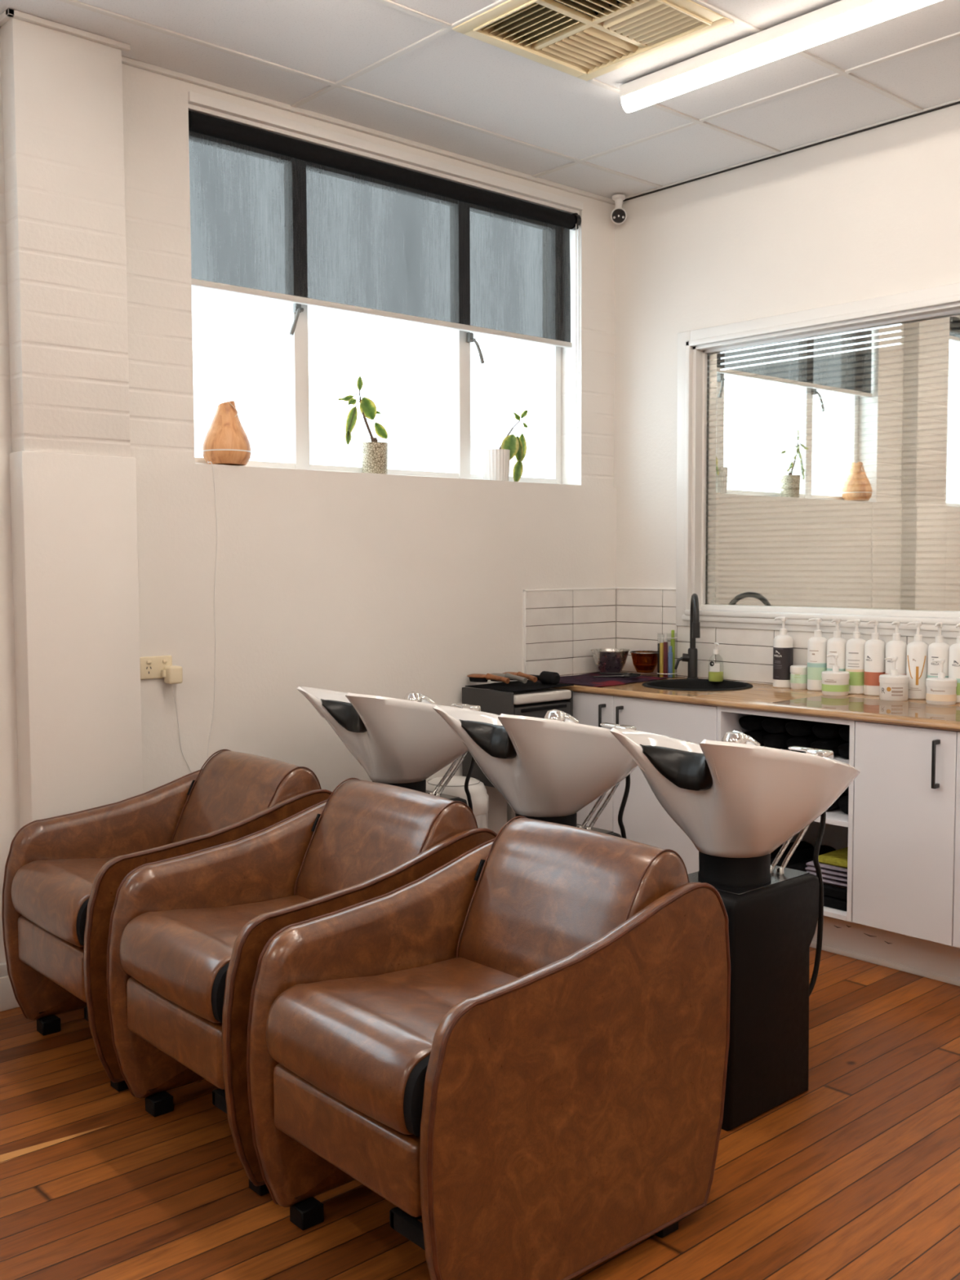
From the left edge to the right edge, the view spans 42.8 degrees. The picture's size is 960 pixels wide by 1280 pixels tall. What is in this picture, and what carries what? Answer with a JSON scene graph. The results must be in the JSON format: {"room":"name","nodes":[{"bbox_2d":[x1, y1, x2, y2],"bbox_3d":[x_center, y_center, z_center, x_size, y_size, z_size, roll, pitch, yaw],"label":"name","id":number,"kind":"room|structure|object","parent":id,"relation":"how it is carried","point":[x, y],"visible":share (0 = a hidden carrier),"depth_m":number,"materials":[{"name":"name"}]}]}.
{"room":"salon","nodes":[
{"label":"salon","id":0,"kind":"room"},
{"bbox_2d":[0,35,616,963],"bbox_3d":[-2.413,-0.319,3.198,8.000,3.088,0.264,-3,5,-42],"label":"wall","id":1,"kind":"structure","parent":0,"point":[385,585],"depth_m":4.57,"materials":[{"name":"paint"}]},
{"bbox_2d":[0,962,19,1011],"bbox_3d":[-2.651,1.178,2.815,7.000,0.150,0.124,-3,5,-42],"label":"baseboard","id":2,"kind":"structure","parent":1,"relation":"attached to","point":[8,1001],"depth_m":3.90,"materials":[{"name":"white paint"}]},
{"bbox_2d":[0,17,142,829],"bbox_3d":[-1.308,-0.371,3.960,0.380,3.088,0.114,-3,5,-42],"label":"wall pier","id":3,"kind":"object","parent":1,"relation":"attached to","point":[73,474],"visible":0.77,"depth_m":3.88,"materials":[{"name":"paint"}]},
{"bbox_2d":[139,655,172,679],"bbox_3d":[-1.112,0.094,4.210,0.122,0.077,0.019,-3,5,-42],"label":"power outlet","id":4,"kind":"object","parent":1,"relation":"attached to","point":[151,667],"visible":0.84,"depth_m":4.20,"materials":[{"name":"beige plastic"}]},
{"bbox_2d":[160,665,192,772],"bbox_3d":[-1.029,0.535,4.281,0.057,0.896,0.149,3,5,43],"label":"power adaptor","id":5,"kind":"object","parent":4,"relation":"attached to","point":[173,674],"visible":0.81,"depth_m":4.21,"materials":[{"name":"beige plastic"}]},
{"bbox_2d":[187,91,583,485],"bbox_3d":[-0.350,-1.288,5.011,1.976,1.302,0.262,-3,5,-42],"label":"window","id":6,"kind":"structure","parent":1,"relation":"in","point":[297,344],"depth_m":4.87,"materials":[{"name":"white paint"}]},
{"bbox_2d":[202,400,251,761],"bbox_3d":[-0.941,0.060,4.449,0.253,1.842,0.174,-3,5,-42],"label":"diffuser","id":7,"kind":"object","parent":6,"relation":"on","point":[226,442],"visible":0.93,"depth_m":4.37,"materials":[{"name":"brown wood"}]},
{"bbox_2d":[288,302,303,335],"bbox_3d":[-0.703,-1.222,4.662,0.039,0.138,0.082,1,4,22],"label":"handle","id":8,"kind":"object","parent":6,"relation":"attached to","point":[297,308],"depth_m":4.65,"materials":[{"name":"grey metal"}]},
{"bbox_2d":[337,376,388,474],"bbox_3d":[-0.471,-0.849,4.856,0.223,0.382,0.110,-2,4,-26],"label":"rubber plant","id":9,"kind":"object","parent":6,"relation":"on","point":[374,453],"visible":0.98,"depth_m":4.84,"materials":[{"name":"green plant"}]},
{"bbox_2d":[188,110,581,428],"bbox_3d":[-0.291,-1.406,4.938,1.960,0.969,0.072,-3,5,-42],"label":"roller blind","id":10,"kind":"object","parent":6,"relation":"attached to","point":[273,216],"visible":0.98,"depth_m":4.81,"materials":[{"name":"black fabric"}]},
{"bbox_2d":[466,332,484,364],"bbox_3d":[-0.019,-1.256,5.281,0.077,0.133,0.039,-1,4,-15],"label":"handle","id":11,"kind":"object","parent":6,"relation":"attached to","point":[469,335],"depth_m":5.27,"materials":[{"name":"grey metal"}]},
{"bbox_2d":[482,409,528,481],"bbox_3d":[0.119,-0.846,5.348,0.222,0.333,0.120,-1,4,-17],"label":"rubber plant","id":12,"kind":"object","parent":6,"relation":"on","point":[495,461],"visible":0.96,"depth_m":5.33,"materials":[{"name":"green plant"}]},
{"bbox_2d":[0,8,959,204],"bbox_3d":[-0.194,-1.704,0.645,8.000,0.018,6.400,-3,5,-42],"label":"trim","id":13,"kind":"structure","parent":1,"relation":"attached to","point":[9,13],"depth_m":4.62,"materials":[{"name":"white paint"}]},
{"bbox_2d":[523,587,616,679],"bbox_3d":[0.414,-0.026,5.596,0.602,0.418,0.018,-3,5,-42],"label":"tiled wall","id":14,"kind":"structure","parent":1,"relation":"attached to","point":[562,627],"depth_m":5.57,"materials":[{"name":"white tile"}]},
{"bbox_2d":[0,946,959,1279],"bbox_3d":[-0.153,1.406,1.035,8.300,0.100,6.650,-3,5,-42],"label":"floor","id":15,"kind":"structure","parent":0,"point":[855,1175],"depth_m":2.82,"materials":[{"name":"brown wood"}]},
{"bbox_2d":[1,749,333,1091],"bbox_3d":[-0.908,0.784,3.705,0.857,0.810,0.619,-3,5,-41],"label":"salon chair","id":16,"kind":"object","parent":15,"relation":"on","point":[64,874],"visible":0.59,"depth_m":3.65,"materials":[{"name":"brown leather"}]},
{"bbox_2d":[173,750,319,842],"bbox_3d":[-0.734,0.555,3.842,0.289,0.371,0.482,-3,5,-41],"label":"cushion","id":17,"kind":"object","parent":16,"relation":"on","point":[232,787],"depth_m":3.80,"materials":[{"name":"brown leather"}]},
{"bbox_2d":[106,777,497,1195],"bbox_3d":[-0.429,0.817,3.159,0.857,0.810,0.619,-3,5,-41],"label":"salon chair","id":18,"kind":"object","parent":15,"relation":"on","point":[188,933],"visible":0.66,"depth_m":3.11,"materials":[{"name":"brown leather"}]},
{"bbox_2d":[295,778,476,899],"bbox_3d":[-0.256,0.588,3.296,0.289,0.371,0.482,-3,5,-41],"label":"cushion","id":19,"kind":"object","parent":18,"relation":"on","point":[366,829],"depth_m":3.26,"materials":[{"name":"brown leather"}]},
{"bbox_2d":[296,686,480,813],"bbox_3d":[-0.262,0.647,4.311,0.703,1.002,0.502,-3,5,-42],"label":"basin","id":20,"kind":"object","parent":15,"relation":"on","point":[397,742],"visible":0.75,"depth_m":4.14,"materials":[{"name":"white ceramic"}]},
{"bbox_2d":[451,702,480,711],"bbox_3d":[-0.053,0.290,4.404,0.050,0.117,0.120,-3,5,-42],"label":"mixer tap","id":21,"kind":"object","parent":20,"relation":"on","point":[477,708],"depth_m":4.37,"materials":[{"name":"silver metal"}]},
{"bbox_2d":[426,776,488,828],"bbox_3d":[-0.104,0.829,4.923,0.280,0.560,0.280,-3,5,-42],"label":"waste bin","id":22,"kind":"object","parent":15,"relation":"on","point":[455,786],"visible":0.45,"depth_m":4.83,"materials":[{"name":"white plastic"}]},
{"bbox_2d":[246,816,730,1279],"bbox_3d":[0.030,0.849,2.622,0.857,0.810,0.619,-3,5,-41],"label":"salon chair","id":23,"kind":"object","parent":15,"relation":"on","point":[519,1045],"visible":1,"depth_m":2.46,"materials":[{"name":"brown leather"}]},
{"bbox_2d":[457,817,688,977],"bbox_3d":[0.203,0.620,2.759,0.289,0.371,0.482,-3,5,-41],"label":"cushion","id":24,"kind":"object","parent":23,"relation":"on","point":[542,892],"depth_m":2.71,"materials":[{"name":"brown leather"}]},
{"bbox_2d":[462,687,573,823],"bbox_3d":[0.163,0.644,5.159,0.360,0.897,0.312,-3,5,-42],"label":"trolley","id":25,"kind":"object","parent":15,"relation":"on","point":[533,703],"visible":0.26,"depth_m":5.03,"materials":[{"name":"grey plastic"}]},
{"bbox_2d":[465,680,573,692],"bbox_3d":[0.171,0.190,5.141,0.370,0.009,0.299,-3,5,-42],"label":"hand towel","id":26,"kind":"object","parent":25,"relation":"on","point":[513,686],"visible":0.86,"depth_m":5.09,"materials":[{"name":"black fabric"}]},
{"bbox_2d":[466,673,510,684],"bbox_3d":[0.034,0.158,5.100,0.220,0.037,0.072,3,5,41],"label":"brush","id":27,"kind":"object","parent":26,"relation":"on","point":[476,677],"visible":1,"depth_m":5.09,"materials":[{"name":"brown wood"}]},
{"bbox_2d":[490,672,527,683],"bbox_3d":[0.114,0.156,5.118,0.072,0.037,0.220,-3,5,-42],"label":"brush","id":28,"kind":"object","parent":26,"relation":"on","point":[524,680],"visible":0.62,"depth_m":5.09,"materials":[{"name":"grey plastic"}]},
{"bbox_2d":[502,671,537,682],"bbox_3d":[0.167,0.152,5.173,0.072,0.037,0.220,-3,4,-35],"label":"brush","id":29,"kind":"object","parent":26,"relation":"on","point":[533,678],"visible":0.57,"depth_m":5.13,"materials":[{"name":"brown wood"}]},
{"bbox_2d":[528,671,559,684],"bbox_3d":[0.260,0.156,5.197,0.052,0.052,0.213,-3,4,-36],"label":"brush","id":30,"kind":"object","parent":26,"relation":"on","point":[545,677],"visible":0.89,"depth_m":5.13,"materials":[{"name":"black plastic"}]},
{"bbox_2d":[484,688,571,705],"bbox_3d":[0.163,0.228,5.131,0.326,0.039,0.308,-3,5,-42],"label":"tray","id":31,"kind":"object","parent":25,"relation":"on","point":[547,696],"depth_m":5.01,"materials":[{"name":"grey plastic"}]},
{"bbox_2d":[432,705,638,839],"bbox_3d":[0.221,0.681,3.748,0.703,1.002,0.502,-3,5,-42],"label":"basin","id":32,"kind":"object","parent":15,"relation":"on","point":[550,768],"visible":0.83,"depth_m":3.58,"materials":[{"name":"white ceramic"}]},
{"bbox_2d":[600,722,635,730],"bbox_3d":[0.429,0.324,3.842,0.050,0.117,0.120,-3,5,-42],"label":"mixer tap","id":33,"kind":"object","parent":32,"relation":"on","point":[615,726],"depth_m":3.82,"materials":[{"name":"silver metal"}]},
{"bbox_2d":[609,727,860,1131],"bbox_3d":[0.688,0.711,3.241,0.703,1.002,0.502,-3,5,-42],"label":"basin","id":34,"kind":"object","parent":15,"relation":"on","point":[737,799],"visible":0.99,"depth_m":3.11,"materials":[{"name":"white ceramic"}]},
{"bbox_2d":[788,746,833,759],"bbox_3d":[0.896,0.354,3.334,0.050,0.117,0.120,-3,5,-42],"label":"mixer tap","id":35,"kind":"object","parent":34,"relation":"on","point":[822,753],"depth_m":3.30,"materials":[{"name":"silver metal"}]},
{"bbox_2d":[809,915,959,986],"bbox_3d":[1.427,1.061,4.291,0.027,0.164,3.380,-3,5,-42],"label":"kickboard","id":36,"kind":"object","parent":15,"relation":"on","point":[939,962],"visible":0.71,"depth_m":4.28,"materials":[{"name":"white paint"}]},
{"bbox_2d":[573,691,716,874],"bbox_3d":[0.749,0.567,5.231,0.608,0.708,1.036,-3,5,-42],"label":"base cabinet","id":37,"kind":"object","parent":36,"relation":"on","point":[645,820],"visible":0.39,"depth_m":4.92,"materials":[{"name":"white"}]},
{"bbox_2d":[536,671,959,731],"bbox_3d":[1.614,0.256,4.280,0.614,0.026,3.584,-3,5,-42],"label":"countertop","id":38,"kind":"structure","parent":37,"relation":"on","point":[761,697],"depth_m":4.53,"materials":[{"name":"brown wood"}]},
{"bbox_2d":[528,671,668,686],"bbox_3d":[0.537,0.168,5.405,0.501,0.015,0.426,-3,5,-42],"label":"hand towel","id":39,"kind":"object","parent":38,"relation":"on","point":[586,679],"visible":0.83,"depth_m":5.32,"materials":[{"name":"black fabric"}]},
{"bbox_2d":[591,648,629,672],"bbox_3d":[0.594,0.095,5.586,0.176,0.101,0.176,-3,5,-42],"label":"bowl","id":40,"kind":"object","parent":39,"relation":"on","point":[606,660],"visible":1,"depth_m":5.53,"materials":[{"name":"clear glass"}]},
{"bbox_2d":[630,650,657,672],"bbox_3d":[0.751,0.099,5.574,0.138,0.093,0.138,-3,5,-42],"label":"bowl","id":41,"kind":"object","parent":38,"relation":"on","point":[643,661],"visible":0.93,"depth_m":5.53,"materials":[{"name":"orange glass"}]},
{"bbox_2d":[657,633,676,674],"bbox_3d":[0.840,0.068,5.503,0.090,0.199,0.090,-3,5,-42],"label":"holder","id":42,"kind":"object","parent":38,"relation":"on","point":[657,633],"visible":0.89,"depth_m":5.47,"materials":[{"name":"clear glass"}]},
{"bbox_2d":[659,634,663,677],"bbox_3d":[0.815,0.072,5.492,0.016,0.192,0.016,-3,5,-42],"label":"tube","id":43,"kind":"object","parent":42,"relation":"in","point":[661,644],"visible":1,"depth_m":5.49,"materials":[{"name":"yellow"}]},
{"bbox_2d":[663,633,667,677],"bbox_3d":[0.830,0.070,5.481,0.016,0.197,0.016,-3,5,-42],"label":"tube","id":44,"kind":"object","parent":42,"relation":"in","point":[665,642],"visible":1,"depth_m":5.47,"materials":[{"name":"red plastic"}]},
{"bbox_2d":[667,645,672,677],"bbox_3d":[0.852,0.097,5.483,0.016,0.142,0.016,-3,5,-42],"label":"tube","id":45,"kind":"object","parent":42,"relation":"in","point":[670,653],"visible":1,"depth_m":5.48,"materials":[{"name":"blue plastic"}]},
{"bbox_2d":[671,630,675,677],"bbox_3d":[0.865,0.061,5.501,0.016,0.212,0.016,-3,5,-42],"label":"tube","id":46,"kind":"object","parent":42,"relation":"in","point":[673,640],"visible":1,"depth_m":5.49,"materials":[{"name":"green plastic"}]},
{"bbox_2d":[674,593,700,679],"bbox_3d":[0.931,-0.011,5.315,0.104,0.382,0.230,-1,4,-13],"label":"tap","id":47,"kind":"object","parent":38,"relation":"on","point":[695,630],"visible":0.95,"depth_m":5.39,"materials":[{"name":"black metal"}]},
{"bbox_2d":[641,679,752,691],"bbox_3d":[0.912,0.270,5.155,0.460,0.172,0.460,-3,5,-42],"label":"sink","id":48,"kind":"object","parent":38,"relation":"in","point":[699,685],"visible":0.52,"depth_m":5.31,"materials":[{"name":"black"}]},
{"bbox_2d":[647,680,746,688],"bbox_3d":[0.912,0.273,5.156,0.412,0.166,0.412,-3,5,-42],"label":"basin","id":49,"kind":"object","parent":48,"relation":"in","point":[651,684],"depth_m":5.32,"materials":[{"name":"black"}]},
{"bbox_2d":[707,642,724,681],"bbox_3d":[1.022,0.095,5.312,0.067,0.170,0.066,-3,5,-42],"label":"soap dispenser","id":50,"kind":"object","parent":38,"relation":"on","point":[714,674],"visible":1,"depth_m":5.29,"materials":[{"name":"clear plastic"}]},
{"bbox_2d":[773,616,793,688],"bbox_3d":[1.249,0.050,5.054,0.081,0.291,0.080,-1,4,-15],"label":"pump bottle","id":51,"kind":"object","parent":38,"relation":"on","point":[783,643],"visible":0.99,"depth_m":5.02,"materials":[{"name":"white plastic"}]},
{"bbox_2d":[773,648,783,668],"bbox_3d":[1.223,0.093,5.032,0.008,0.118,0.047,-3,5,-42],"label":"print","id":52,"kind":"object","parent":51,"relation":"attached to","point":[778,652],"depth_m":5.02,"materials":[{"name":"grey paper"}]},
{"bbox_2d":[790,665,807,689],"bbox_3d":[1.303,0.152,5.001,0.074,0.094,0.074,-3,5,-42],"label":"tub","id":53,"kind":"object","parent":38,"relation":"on","point":[798,673],"visible":0.89,"depth_m":4.97,"materials":[{"name":"white plastic"}]},
{"bbox_2d":[807,617,827,691],"bbox_3d":[1.358,0.057,4.934,0.080,0.291,0.084,-3,5,-42],"label":"pump bottle","id":54,"kind":"object","parent":38,"relation":"on","point":[817,644],"visible":0.89,"depth_m":4.90,"materials":[{"name":"white plastic"}]},
{"bbox_2d":[821,653,849,695],"bbox_3d":[1.384,0.133,4.773,0.105,0.159,0.105,-3,5,-42],"label":"tub","id":55,"kind":"object","parent":38,"relation":"on","point":[834,682],"visible":1,"depth_m":4.74,"materials":[{"name":"white plastic"}]},
{"bbox_2d":[826,618,847,671],"bbox_3d":[1.417,0.061,4.867,0.084,0.291,0.080,-3,5,-42],"label":"pump bottle","id":56,"kind":"object","parent":38,"relation":"on","point":[837,644],"visible":0.59,"depth_m":4.84,"materials":[{"name":"white plastic"}]},
{"bbox_2d":[845,619,866,694],"bbox_3d":[1.474,0.065,4.806,0.080,0.291,0.082,-3,5,-42],"label":"pump bottle","id":57,"kind":"object","parent":38,"relation":"on","point":[855,646],"visible":0.9,"depth_m":4.77,"materials":[{"name":"white plastic"}]},
{"bbox_2d":[847,652,859,666],"bbox_3d":[1.455,0.077,4.775,0.047,0.055,0.007,2,4,34],"label":"print","id":58,"kind":"object","parent":57,"relation":"on","point":[853,658],"depth_m":4.77,"materials":[{"name":"grey paper"}]},
{"bbox_2d":[863,619,885,696],"bbox_3d":[1.528,0.068,4.744,0.083,0.291,0.080,-3,5,-42],"label":"pump bottle","id":59,"kind":"object","parent":38,"relation":"on","point":[874,648],"visible":0.91,"depth_m":4.72,"materials":[{"name":"white plastic"}]},
{"bbox_2d":[879,656,909,701],"bbox_3d":[1.548,0.143,4.584,0.106,0.162,0.106,-3,5,-42],"label":"tub","id":60,"kind":"object","parent":38,"relation":"on","point":[894,686],"visible":1,"depth_m":4.55,"materials":[{"name":"white plastic"}]},
{"bbox_2d":[884,620,906,675],"bbox_3d":[1.588,0.072,4.678,0.084,0.291,0.080,-3,5,-42],"label":"pump bottle","id":61,"kind":"object","parent":38,"relation":"on","point":[895,647],"visible":0.62,"depth_m":4.65,"materials":[{"name":"white plastic"}]},
{"bbox_2d":[906,621,928,699],"bbox_3d":[1.645,0.076,4.615,0.082,0.291,0.083,-3,5,-42],"label":"pump bottle","id":62,"kind":"object","parent":38,"relation":"on","point":[917,650],"visible":1,"depth_m":4.58,"materials":[{"name":"white plastic"}]},
{"bbox_2d":[927,622,950,677],"bbox_3d":[1.703,0.080,4.551,0.084,0.291,0.080,-3,5,-42],"label":"pump bottle","id":63,"kind":"object","parent":38,"relation":"on","point":[937,650],"visible":0.64,"depth_m":4.52,"materials":[{"name":"white plastic"}]},
{"bbox_2d":[925,658,956,705],"bbox_3d":[1.675,0.151,4.451,0.106,0.162,0.106,-3,5,-42],"label":"tub","id":64,"kind":"object","parent":38,"relation":"on","point":[941,690],"visible":1,"depth_m":4.41,"materials":[{"name":"white plastic"}]},
{"bbox_2d":[948,622,959,703],"bbox_3d":[1.758,0.084,4.490,0.084,0.291,0.080,-3,5,-42],"label":"pump bottle","id":65,"kind":"object","parent":38,"relation":"on","point":[954,650],"visible":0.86,"depth_m":4.47,"materials":[{"name":"white plastic"}]},
{"bbox_2d":[716,706,855,922],"bbox_3d":[1.306,0.602,4.643,0.572,0.708,0.580,-3,5,-42],"label":"open shelving unit","id":66,"kind":"object","parent":36,"relation":"on","point":[838,833],"visible":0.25,"depth_m":4.40,"materials":[{"name":"white laminate"}]},
{"bbox_2d":[743,728,774,745],"bbox_3d":[1.172,0.369,4.798,0.400,0.063,0.105,-3,5,-42],"label":"rolled towel","id":67,"kind":"object","parent":66,"relation":"on","point":[757,735],"visible":0.23,"depth_m":4.66,"materials":[{"name":"black fabric"}]},
{"bbox_2d":[738,715,774,730],"bbox_3d":[1.163,0.307,4.784,0.400,0.063,0.105,-3,5,-42],"label":"rolled towel","id":68,"kind":"object","parent":67,"relation":"on","point":[749,722],"visible":0.39,"depth_m":4.65,"materials":[{"name":"black fabric"}]},
{"bbox_2d":[762,731,797,749],"bbox_3d":[1.239,0.373,4.720,0.400,0.063,0.105,-3,5,-42],"label":"rolled towel","id":69,"kind":"object","parent":66,"relation":"on","point":[776,740],"visible":0.36,"depth_m":4.58,"materials":[{"name":"black fabric"}]},
{"bbox_2d":[761,717,797,733],"bbox_3d":[1.234,0.312,4.710,0.400,0.063,0.105,-3,5,-42],"label":"rolled towel","id":70,"kind":"object","parent":69,"relation":"on","point":[772,725],"visible":0.39,"depth_m":4.57,"materials":[{"name":"black fabric"}]},
{"bbox_2d":[786,734,824,752],"bbox_3d":[1.310,0.378,4.636,0.400,0.063,0.105,-3,5,-42],"label":"rolled towel","id":71,"kind":"object","parent":66,"relation":"on","point":[805,741],"visible":0.28,"depth_m":4.50,"materials":[{"name":"black fabric"}]},
{"bbox_2d":[785,720,822,736],"bbox_3d":[1.302,0.317,4.626,0.400,0.063,0.105,-3,5,-42],"label":"rolled towel","id":72,"kind":"object","parent":71,"relation":"on","point":[797,727],"visible":0.41,"depth_m":4.49,"materials":[{"name":"black fabric"}]},
{"bbox_2d":[810,737,849,755],"bbox_3d":[1.377,0.383,4.556,0.400,0.063,0.105,-3,5,-42],"label":"rolled towel","id":73,"kind":"object","parent":66,"relation":"on","point":[832,744],"visible":0.25,"depth_m":4.42,"materials":[{"name":"black fabric"}]},
{"bbox_2d":[812,722,849,738],"bbox_3d":[1.383,0.321,4.555,0.400,0.063,0.105,-3,5,-42],"label":"rolled towel","id":74,"kind":"object","parent":73,"relation":"on","point":[824,730],"visible":0.37,"depth_m":4.42,"materials":[{"name":"black fabric"}]},
{"bbox_2d":[823,895,847,911],"bbox_3d":[1.355,0.929,4.486,0.320,0.038,0.207,-3,5,-42],"label":"folded towel","id":75,"kind":"object","parent":66,"relation":"on","point":[834,903],"visible":0.06,"depth_m":4.35,"materials":[{"name":"black fabric"}]},
{"bbox_2d":[822,883,847,900],"bbox_3d":[1.354,0.891,4.484,0.320,0.038,0.207,-3,5,-42],"label":"folded towel","id":76,"kind":"object","parent":75,"relation":"on","point":[833,891],"visible":0.06,"depth_m":4.35,"materials":[{"name":"black fabric"}]},
{"bbox_2d":[822,879,847,888],"bbox_3d":[1.353,0.862,4.484,0.300,0.016,0.202,-3,5,-42],"label":"folded towel","id":77,"kind":"object","parent":76,"relation":"on","point":[824,881],"visible":0.05,"depth_m":4.36,"materials":[{"name":"grey fabric"}]},
{"bbox_2d":[806,871,847,884],"bbox_3d":[1.353,0.845,4.488,0.300,0.016,0.194,-3,5,-42],"label":"folded towel","id":78,"kind":"object","parent":77,"relation":"on","point":[824,876],"visible":0.06,"depth_m":4.37,"materials":[{"name":"grey fabric"}]},
{"bbox_2d":[805,866,847,879],"bbox_3d":[1.353,0.829,4.493,0.300,0.016,0.186,-3,5,-42],"label":"folded towel","id":79,"kind":"object","parent":78,"relation":"on","point":[807,868],"visible":0.2,"depth_m":4.39,"materials":[{"name":"grey fabric"}]},
{"bbox_2d":[805,861,847,874],"bbox_3d":[1.353,0.813,4.497,0.300,0.016,0.178,-3,5,-42],"label":"folded towel","id":80,"kind":"object","parent":79,"relation":"on","point":[823,866],"visible":0.26,"depth_m":4.39,"materials":[{"name":"grey fabric"}]},
{"bbox_2d":[818,846,848,868],"bbox_3d":[1.365,0.792,4.481,0.270,0.023,0.167,-3,5,-42],"label":"folded towel","id":81,"kind":"object","parent":80,"relation":"on","point":[838,858],"visible":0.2,"depth_m":4.42,"materials":[{"name":"fabric"}]},
{"bbox_2d":[838,795,848,814],"bbox_3d":[1.459,0.581,4.495,0.400,0.075,0.105,-3,5,-42],"label":"rolled towel","id":82,"kind":"object","parent":66,"relation":"on","point":[843,801],"visible":0.16,"depth_m":4.38,"materials":[{"name":"black fabric"}]},
{"bbox_2d":[837,742,849,759],"bbox_3d":[1.453,0.388,4.481,0.400,0.063,0.105,-3,5,-42],"label":"rolled towel","id":83,"kind":"object","parent":66,"relation":"on","point":[842,749],"visible":0.19,"depth_m":4.36,"materials":[{"name":"black fabric"}]},
{"bbox_2d":[839,725,849,742],"bbox_3d":[1.457,0.326,4.477,0.400,0.063,0.105,-3,5,-42],"label":"rolled towel","id":84,"kind":"object","parent":83,"relation":"on","point":[844,732],"visible":0.21,"depth_m":4.36,"materials":[{"name":"black fabric"}]},
{"bbox_3d":[1.172,0.900,4.831,0.400,0.056,0.105,-3,5,-42],"label":"rolled towel","id":85,"kind":"object","parent":66,"relation":"on","visible":0},
{"bbox_2d":[770,840,813,858],"bbox_3d":[1.165,0.845,4.824,0.400,0.056,0.105,-3,5,-42],"label":"rolled towel","id":86,"kind":"object","parent":85,"relation":"on","point":[802,845],"visible":0.18,"depth_m":4.86,"materials":[{"name":"black fabric"}]},
{"bbox_3d":[1.246,0.905,4.752,0.400,0.056,0.105,-3,5,-42],"label":"rolled towel","id":87,"kind":"object","parent":66,"relation":"on","visible":0},
{"bbox_2d":[770,844,835,867],"bbox_3d":[1.238,0.850,4.747,0.400,0.056,0.105,-3,5,-42],"label":"rolled towel","id":88,"kind":"object","parent":87,"relation":"on","point":[804,855],"visible":0.27,"depth_m":4.72,"materials":[{"name":"black fabric"}]},
{"bbox_3d":[1.312,0.909,4.671,0.400,0.056,0.105,-3,5,-42],"label":"rolled towel","id":89,"kind":"object","parent":66,"relation":"on","visible":0},
{"bbox_2d":[786,857,813,871],"bbox_3d":[1.314,0.854,4.673,0.400,0.056,0.105,-3,5,-42],"label":"rolled towel","id":90,"kind":"object","parent":89,"relation":"on","point":[801,866],"visible":0.16,"depth_m":4.55,"materials":[{"name":"black fabric"}]},
{"bbox_2d":[852,720,957,946],"bbox_3d":[1.611,0.624,4.280,0.608,0.708,0.365,-3,5,-42],"label":"base cabinet","id":91,"kind":"object","parent":36,"relation":"on","point":[904,795],"visible":0.87,"depth_m":4.09,"materials":[{"name":"white"}]},
{"bbox_2d":[952,731,959,947],"bbox_3d":[2.047,0.651,3.825,0.572,0.708,0.895,-3,5,-42],"label":"base cabinet","id":92,"kind":"object","parent":36,"relation":"on","point":[956,936],"visible":1,"depth_m":3.96,"materials":[{"name":"white"}]},
{"bbox_2d":[0,0,959,199],"bbox_3d":[-0.203,-1.736,0.803,8.200,0.036,6.650,-3,5,-42],"label":"ceiling","id":93,"kind":"structure","parent":0,"point":[397,68],"depth_m":4.24,"materials":[{"name":"paint"}]},
{"bbox_2d":[452,0,733,80],"bbox_3d":[0.347,-1.992,3.801,0.618,0.186,0.618,-3,5,-42],"label":"ceiling vent","id":94,"kind":"object","parent":93,"relation":"in","point":[586,40],"visible":1,"depth_m":3.85,"materials":[{"name":"beige paint"}]},
{"bbox_2d":[610,194,626,224],"bbox_3d":[0.633,-1.958,5.583,0.074,0.126,0.080,-1,4,-6],"label":"security camera","id":95,"kind":"object","parent":93,"relation":"attached to","point":[619,215],"visible":1,"depth_m":5.56,"materials":[{"name":"white plastic"}]},
{"bbox_2d":[619,0,942,112],"bbox_3d":[0.937,-1.870,3.848,0.072,0.087,1.266,-3,5,-42],"label":"light","id":96,"kind":"object","parent":93,"relation":"attached to","point":[842,18],"visible":1,"depth_m":3.86,"materials":[{"name":"white plastic"}]},
{"bbox_2d":[613,103,959,648],"bbox_3d":[2.769,-0.364,3.579,0.200,3.088,6.650,-3,5,-42],"label":"wall","id":97,"kind":"structure","parent":0,"point":[875,212],"depth_m":5.15,"materials":[{"name":"paint"}]},
{"bbox_2d":[616,587,956,684],"bbox_3d":[1.645,0.026,4.692,0.014,0.418,2.979,-3,5,-42],"label":"tiled wall","id":98,"kind":"structure","parent":97,"relation":"attached to","point":[746,655],"depth_m":5.42,"materials":[{"name":"white tile"}]},
{"bbox_2d":[675,282,959,638],"bbox_3d":[1.866,-0.652,4.461,0.132,1.300,2.833,-3,5,-42],"label":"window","id":99,"kind":"structure","parent":97,"relation":"in","point":[818,450],"depth_m":5.01,"materials":[{"name":"white paint"}]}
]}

